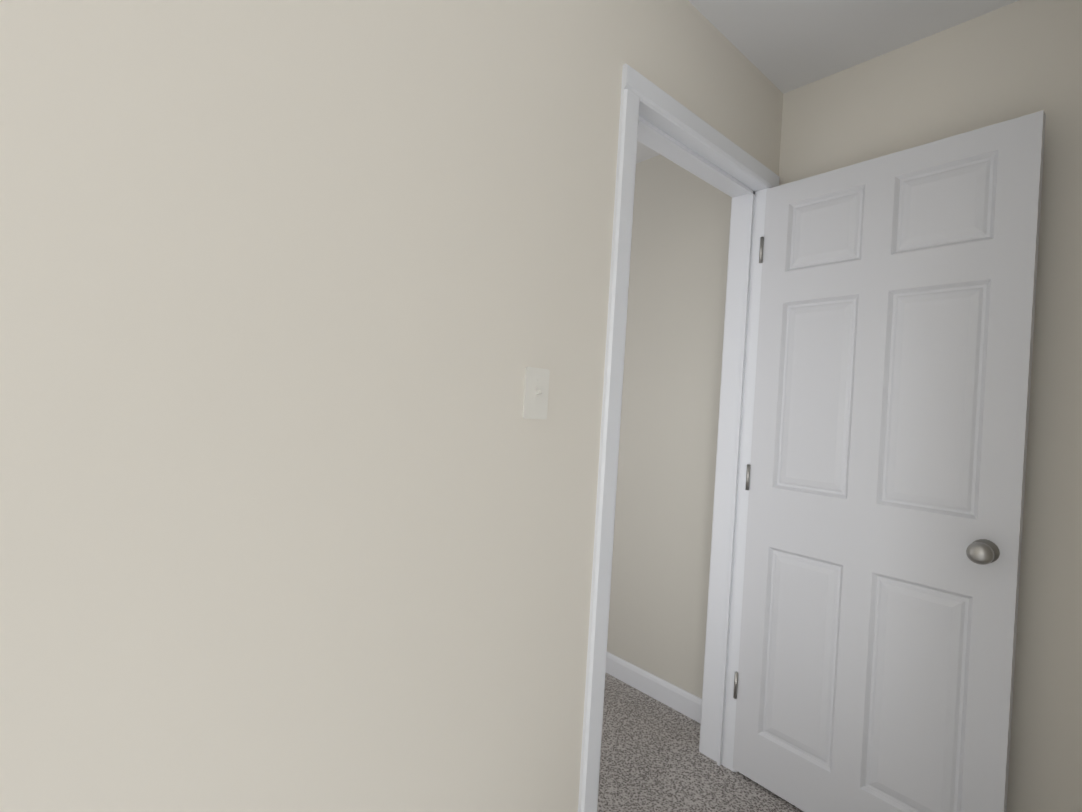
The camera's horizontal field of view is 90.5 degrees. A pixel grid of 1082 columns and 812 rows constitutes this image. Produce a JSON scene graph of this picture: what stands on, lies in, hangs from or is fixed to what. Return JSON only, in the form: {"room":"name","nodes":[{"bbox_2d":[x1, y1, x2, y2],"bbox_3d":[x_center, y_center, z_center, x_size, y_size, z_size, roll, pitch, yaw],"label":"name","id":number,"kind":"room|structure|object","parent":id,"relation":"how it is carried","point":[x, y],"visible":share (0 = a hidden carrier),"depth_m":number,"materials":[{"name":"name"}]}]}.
{"room":"bedroom","nodes":[
{"label":"bedroom","id":0,"kind":"room"},
{"bbox_2d":[0,0,782,811],"bbox_3d":[-0.754,-0.026,0.632,4.290,2.425,0.120,4,0,-42],"label":"wall","id":1,"kind":"structure","parent":0,"point":[298,496],"depth_m":0.88,"materials":[{"name":"paint"}]},
{"bbox_2d":[522,367,549,418],"bbox_3d":[-0.006,-0.028,1.204,0.070,0.115,0.018,4,0,-42],"label":"light switch","id":2,"kind":"object","parent":1,"relation":"attached to","point":[536,392],"visible":1,"depth_m":1.20,"materials":[{"name":"white plastic"}]},
{"bbox_2d":[578,63,779,811],"bbox_3d":[0.423,0.205,1.691,0.855,2.115,0.152,4,0,-42],"label":"door frame","id":3,"kind":"structure","parent":1,"relation":"attached to","point":[654,117],"depth_m":1.82,"materials":[{"name":"white wood"}]},
{"bbox_2d":[733,110,1045,811],"bbox_3d":[0.963,0.266,1.616,0.175,2.034,0.728,4,0,-42],"label":"entry door","id":4,"kind":"structure","parent":3,"relation":"attached to","point":[885,476],"depth_m":1.55,"materials":[{"name":"painted wood"},{"name":"metal"}]},
{"bbox_2d":[607,155,731,698],"bbox_3d":[0.256,0.044,2.794,0.120,2.425,1.760,4,0,-42],"label":"wall","id":5,"kind":"structure","parent":0,"point":[669,428],"depth_m":2.33,"materials":[{"name":"paint"}]},
{"bbox_2d":[606,652,701,723],"bbox_3d":[0.176,1.208,2.700,0.014,0.092,1.640,4,0,-42],"label":"baseboard","id":6,"kind":"structure","parent":5,"relation":"attached to","point":[682,701],"depth_m":2.32,"materials":[{"name":"white wood"}]},
{"bbox_2d":[597,673,803,811],"bbox_3d":[-0.220,1.269,0.016,4.590,0.100,5.525,4,0,-42],"label":"floor","id":7,"kind":"structure","parent":0,"point":[653,758],"depth_m":1.87,"materials":[{"name":"carpet"}]},
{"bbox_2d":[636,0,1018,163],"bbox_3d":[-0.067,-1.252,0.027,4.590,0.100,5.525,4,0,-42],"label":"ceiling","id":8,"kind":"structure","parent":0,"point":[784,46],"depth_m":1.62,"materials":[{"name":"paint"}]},
{"bbox_2d":[779,0,1081,811],"bbox_3d":[1.939,0.138,0.770,0.120,2.425,3.265,4,0,-42],"label":"wall","id":9,"kind":"structure","parent":0,"point":[1019,58],"depth_m":1.40,"materials":[{"name":"paint"}]}
]}

